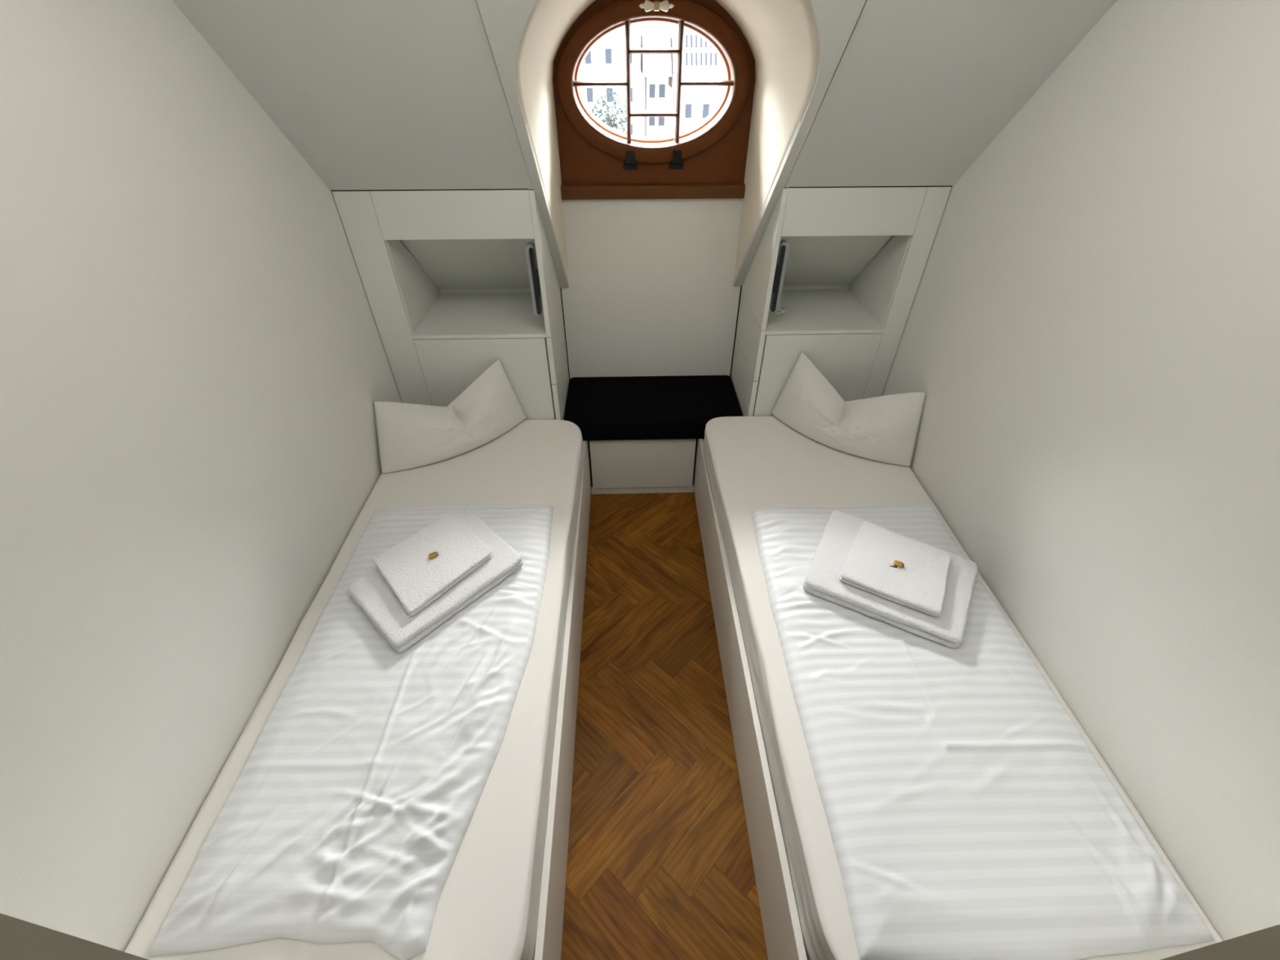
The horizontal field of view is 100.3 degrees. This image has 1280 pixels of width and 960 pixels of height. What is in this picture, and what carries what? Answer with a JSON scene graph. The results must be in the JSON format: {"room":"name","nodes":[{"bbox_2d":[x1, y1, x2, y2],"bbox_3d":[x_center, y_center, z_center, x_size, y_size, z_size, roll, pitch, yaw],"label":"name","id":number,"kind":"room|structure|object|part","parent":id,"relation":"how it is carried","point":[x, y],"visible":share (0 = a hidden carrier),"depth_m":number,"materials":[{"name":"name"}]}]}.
{"room":"hotel room","nodes":[
{"label":"hotel room","id":0,"kind":"room"},
{"bbox_2d":[0,0,402,951],"bbox_3d":[-1.103,0.172,0.760,0.120,2.600,4.900,-1,40,-1],"label":"wall","id":1,"kind":"structure","parent":0,"point":[194,365],"depth_m":1.13,"materials":[{"name":"white paint"}]},
{"bbox_2d":[172,0,1116,190],"bbox_3d":[0.048,-0.768,0.717,2.213,1.110,2.284,-1,40,-1],"label":"ceiling","id":2,"kind":"structure","parent":0,"point":[372,95],"depth_m":1.47,"materials":[{"name":"white paint"}]},
{"bbox_2d":[560,285,742,381],"bbox_3d":[0.004,-1.268,2.465,2.413,2.600,0.140,-1,40,-1],"label":"wall","id":3,"kind":"structure","parent":0,"point":[740,286],"depth_m":2.79,"materials":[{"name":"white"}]},
{"bbox_2d":[561,198,742,379],"bbox_3d":[0.055,-0.733,2.798,0.877,1.352,0.018,-1,40,-1],"label":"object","id":4,"kind":"structure","parent":3,"relation":"in","point":[651,291],"depth_m":2.61,"materials":[{"name":"white paint"}]},
{"bbox_2d":[552,0,755,199],"bbox_3d":[0.057,-1.536,2.153,0.798,0.706,0.203,-1,40,-1],"label":"window","id":5,"kind":"structure","parent":3,"relation":"in","point":[707,159],"depth_m":2.20,"materials":[{"name":"brown paint"}]},
{"bbox_3d":[0.051,-1.619,2.183,0.720,0.500,0.050,-1,40,-1],"label":"frame","id":6,"kind":"part","parent":5,"relation":"part of","materials":[{"name":"brown paint"}]},
{"bbox_3d":[0.058,-1.261,2.333,0.798,0.055,0.040,-1,40,-1],"label":"sill","id":7,"kind":"part","parent":5,"relation":"part of","materials":[{"name":"brown paint"}]},
{"bbox_3d":[0.059,-1.702,1.919,0.020,0.027,0.054,-1,40,-1],"label":"handle","id":8,"kind":"part","parent":5,"relation":"part of","materials":[{"name":"gold metal"}]},
{"bbox_2d":[560,491,768,959],"bbox_3d":[0.032,1.137,1.677,3.485,0.060,5.104,-1,40,-1],"label":"floor","id":9,"kind":"structure","parent":0,"point":[660,866],"depth_m":1.82,"materials":[{"name":"brown wood"}]},
{"bbox_2d":[331,188,568,420],"bbox_3d":[-0.737,-0.607,2.546,0.712,1.488,0.483,-1,40,-1],"label":"cabinet","id":10,"kind":"object","parent":9,"relation":"on","point":[485,289],"visible":0.84,"depth_m":2.25,"materials":[{"name":"white wood"}]},
{"bbox_3d":[-0.674,-0.965,1.946,0.557,0.164,0.019,-1,40,-1],"label":"panel","id":11,"kind":"part","parent":10,"relation":"part of","materials":[{"name":"white paint"}]},
{"bbox_3d":[-0.677,-0.246,2.553,0.549,0.926,0.019,-1,40,-1],"label":"panel","id":12,"kind":"part","parent":10,"relation":"part of","materials":[{"name":"white paint"}]},
{"bbox_3d":[-0.686,-0.917,2.585,0.557,0.021,0.018,-1,40,-1],"label":"rail","id":13,"kind":"part","parent":10,"relation":"part of","materials":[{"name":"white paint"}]},
{"bbox_3d":[-0.391,-0.968,2.255,0.019,0.556,0.481,-1,40,-1],"label":"panel","id":14,"kind":"part","parent":10,"relation":"part of","materials":[{"name":"white paint"}]},
{"bbox_3d":[-0.392,-0.669,2.506,0.022,0.220,0.479,-1,40,-1],"label":"drawer","id":15,"kind":"part","parent":10,"relation":"part of","materials":[{"name":"white paint"}]},
{"bbox_3d":[-0.392,-0.325,2.796,0.022,0.672,0.479,-1,40,-1],"label":"door","id":16,"kind":"part","parent":10,"relation":"part of","materials":[{"name":"white paint"}]},
{"bbox_2d":[533,440,591,959],"bbox_3d":[-0.645,0.614,1.964,0.816,0.370,2.067,-1,40,-1],"label":"bed base","id":17,"kind":"object","parent":9,"relation":"on","point":[551,907],"visible":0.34,"depth_m":1.59,"materials":[{"name":"white paint"}]},
{"bbox_2d":[124,419,584,959],"bbox_3d":[-0.645,0.450,1.815,0.819,0.241,1.999,-1,40,-1],"label":"mattress","id":18,"kind":"object","parent":17,"relation":"on","point":[487,908],"visible":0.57,"depth_m":1.34,"materials":[{"name":"white fabric"}]},
{"bbox_2d":[148,504,552,959],"bbox_3d":[-0.648,0.499,1.525,0.693,0.057,1.314,-1,40,-1],"label":"duvet","id":19,"kind":"object","parent":18,"relation":"on","point":[348,816],"visible":0.78,"depth_m":1.28,"materials":[{"name":"white fabric"}]},
{"bbox_2d":[347,509,522,652],"bbox_3d":[-0.649,0.298,1.718,0.337,0.045,0.469,30,49,31],"label":"folded towel","id":20,"kind":"object","parent":19,"relation":"on","point":[371,592],"visible":0.61,"depth_m":1.63,"materials":[{"name":"white fabric"}]},
{"bbox_2d":[373,513,492,616],"bbox_3d":[-0.664,0.256,1.713,0.279,0.027,0.321,30,48,30],"label":"folded towel","id":21,"kind":"object","parent":20,"relation":"on","point":[417,580],"visible":1,"depth_m":1.69,"materials":[{"name":"white fabric"}]},
{"bbox_2d":[427,551,439,559],"bbox_3d":[-0.659,0.238,1.704,0.030,0.008,0.018,-24,46,-26],"label":"wrapped candy","id":22,"kind":"object","parent":21,"relation":"on","point":[431,555],"visible":1,"depth_m":1.70,"materials":[{"name":"gold metal"}]},
{"bbox_2d":[373,359,526,474],"bbox_3d":[-0.790,-0.272,2.238,0.656,0.312,0.184,-18,43,-20],"label":"pillow","id":23,"kind":"object","parent":18,"relation":"on","point":[410,435],"visible":1,"depth_m":2.23,"materials":[{"name":"white fabric"}]},
{"bbox_2d":[586,438,704,494],"bbox_3d":[0.062,-0.210,2.937,0.881,0.374,0.440,-1,40,-1],"label":"window bench","id":24,"kind":"object","parent":9,"relation":"on","point":[645,465],"visible":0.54,"depth_m":2.76,"materials":[{"name":"white paint"}]},
{"bbox_2d":[564,375,742,440],"bbox_3d":[0.062,-0.385,2.774,0.879,0.102,0.462,-1,40,-1],"label":"seat cushion","id":25,"kind":"object","parent":24,"relation":"on","point":[672,406],"visible":0.81,"depth_m":2.69,"materials":[{"name":"black fabric"}]},
{"bbox_2d":[694,438,807,959],"bbox_3d":[0.735,0.589,1.992,0.826,0.370,2.067,-1,40,-1],"label":"bed base","id":26,"kind":"object","parent":9,"relation":"on","point":[784,940],"visible":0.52,"depth_m":1.62,"materials":[{"name":"white paint"}]},
{"bbox_2d":[702,416,1222,959],"bbox_3d":[0.736,0.425,1.843,0.828,0.241,1.999,-1,40,-1],"label":"mattress","id":27,"kind":"object","parent":26,"relation":"on","point":[752,463],"visible":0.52,"depth_m":1.71,"materials":[{"name":"white fabric"}]},
{"bbox_2d":[771,351,925,466],"bbox_3d":[0.861,-0.298,2.254,0.640,0.327,0.160,23,46,25],"label":"pillow","id":28,"kind":"object","parent":27,"relation":"on","point":[884,428],"visible":1,"depth_m":2.25,"materials":[{"name":"white fabric"}]},
{"bbox_2d":[751,502,1213,959],"bbox_3d":[0.771,0.504,1.526,0.719,0.046,1.311,-1,40,-1],"label":"duvet","id":29,"kind":"object","parent":27,"relation":"on","point":[969,816],"visible":0.78,"depth_m":1.25,"materials":[{"name":"white fabric"}]},
{"bbox_2d":[803,510,977,648],"bbox_3d":[0.808,0.299,1.715,0.477,0.045,0.386,20,44,22],"label":"folded towel","id":30,"kind":"object","parent":29,"relation":"on","point":[822,580],"visible":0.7,"depth_m":1.64,"materials":[{"name":"white fabric"}]},
{"bbox_2d":[839,521,951,617],"bbox_3d":[0.814,0.273,1.689,0.294,0.028,0.291,22,45,24],"label":"folded towel","id":31,"kind":"object","parent":30,"relation":"on","point":[920,585],"visible":1,"depth_m":1.66,"materials":[{"name":"white fabric"}]},
{"bbox_2d":[893,560,904,567],"bbox_3d":[0.812,0.262,1.673,0.030,0.008,0.018,16,43,18],"label":"wrapped candy","id":32,"kind":"object","parent":31,"relation":"on","point":[895,562],"visible":1,"depth_m":1.67,"materials":[{"name":"gold metal"}]},
{"bbox_2d":[730,185,952,416],"bbox_3d":[0.812,-0.636,2.577,0.614,1.488,0.483,-1,40,-1],"label":"cabinet","id":33,"kind":"object","parent":9,"relation":"on","point":[848,307],"visible":0.84,"depth_m":2.29,"materials":[{"name":"white wood"}]},
{"bbox_3d":[0.517,-0.342,2.814,0.022,0.672,0.479,-1,40,-1],"label":"door","id":34,"kind":"part","parent":33,"relation":"part of","materials":[{"name":"white paint"}]},
{"bbox_3d":[0.517,-0.693,2.518,0.022,0.240,0.479,-1,40,-1],"label":"drawer","id":35,"kind":"part","parent":33,"relation":"part of","materials":[{"name":"white paint"}]},
{"bbox_3d":[0.515,-0.992,2.267,0.019,0.537,0.481,-1,40,-1],"label":"panel","id":36,"kind":"part","parent":33,"relation":"part of","materials":[{"name":"white paint"}]},
{"bbox_2d":[774,303,786,315],"bbox_3d":[0.623,-0.770,2.397,0.066,0.029,0.122,-1,40,-1],"label":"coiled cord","id":37,"kind":"object","parent":33,"relation":"on","point":[780,311],"visible":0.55,"depth_m":2.37,"materials":[{"name":"white plastic"}]},
{"bbox_3d":[0.771,-0.944,2.614,0.504,0.021,0.018,-1,40,-1],"label":"rail","id":38,"kind":"part","parent":33,"relation":"part of","materials":[{"name":"white paint"}]},
{"bbox_3d":[0.788,-0.273,2.582,0.496,0.926,0.019,-1,40,-1],"label":"panel","id":39,"kind":"part","parent":33,"relation":"part of","materials":[{"name":"white paint"}]},
{"bbox_3d":[0.783,-0.992,1.976,0.504,0.164,0.019,-1,40,-1],"label":"panel","id":40,"kind":"part","parent":33,"relation":"part of","materials":[{"name":"white paint"}]},
{"bbox_2d":[512,0,823,283],"bbox_3d":[0.068,-1.091,1.853,0.935,1.203,1.120,-1,40,-1],"label":"window alcove","id":41,"kind":"structure","parent":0,"point":[782,36],"depth_m":1.81,"materials":[{"name":"beige paint"}]},
{"bbox_2d":[476,0,866,288],"bbox_3d":[0.065,-1.075,1.683,0.928,1.394,1.270,-1,40,-1],"label":"trim","id":42,"kind":"structure","parent":41,"relation":"attached to","point":[504,21],"depth_m":1.44,"materials":[{"name":"white paint"}]},
{"bbox_2d":[881,0,1279,941],"bbox_3d":[1.230,0.129,0.807,0.120,2.600,4.900,-1,40,-1],"label":"wall","id":43,"kind":"structure","parent":0,"point":[1091,337],"depth_m":1.23,"materials":[{"name":"white paint"}]},
{"bbox_3d":[0.077,0.477,0.396,2.213,2.600,0.185,-1,40,-1],"label":"wall","id":44,"kind":"structure","parent":0,"visible":0},
{"bbox_2d":[0,913,148,959],"bbox_3d":[-0.371,0.669,0.541,0.002,2.120,0.186,-1,40,-1],"label":"trim","id":45,"kind":"structure","parent":44,"relation":"attached to","point":[20,940],"depth_m":0.34,"materials":[{"name":"beige paint"}]},
{"bbox_2d":[1160,924,1279,959],"bbox_3d":[0.527,0.652,0.560,0.002,2.120,0.186,-1,40,-1],"label":"trim","id":46,"kind":"structure","parent":44,"relation":"attached to","point":[1264,944],"depth_m":0.46,"materials":[{"name":"beige paint"}]},
{"label":"outside","id":47,"kind":"structure","parent":0,"visible":0},
{"bbox_3d":[-1.018,-15.905,35.951,80.000,0.200,64.500,-1,40,-1],"label":"ground","id":48,"kind":"structure","parent":47,"visible":0},
{"bbox_2d":[591,90,626,133],"bbox_3d":[-1.415,-14.339,27.123,1.984,8.805,2.061,-1,40,-1],"label":"tree","id":49,"kind":"object","parent":48,"relation":"on","point":[609,120],"visible":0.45,"depth_m":24.67,"materials":[{"name":"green plant"}]},
{"bbox_2d":[578,23,644,136],"bbox_3d":[-7.756,-29.683,40.122,15.800,15.500,9.000,-1,40,-1],"label":"building","id":50,"kind":"structure","parent":48,"relation":"on","point":[606,61],"depth_m":36.56,"materials":[{"name":"white"}]},
{"bbox_2d":[640,22,671,137],"bbox_3d":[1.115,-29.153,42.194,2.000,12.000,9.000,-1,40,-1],"label":"building","id":51,"kind":"structure","parent":48,"relation":"on","point":[655,68],"depth_m":37.96,"materials":[{"name":"white"}]},
{"bbox_2d":[667,25,724,134],"bbox_3d":[9.143,-27.976,39.546,13.700,13.600,9.000,-1,40,-1],"label":"building","id":52,"kind":"structure","parent":48,"relation":"on","point":[700,61],"depth_m":35.46,"materials":[{"name":"white"}]}
]}

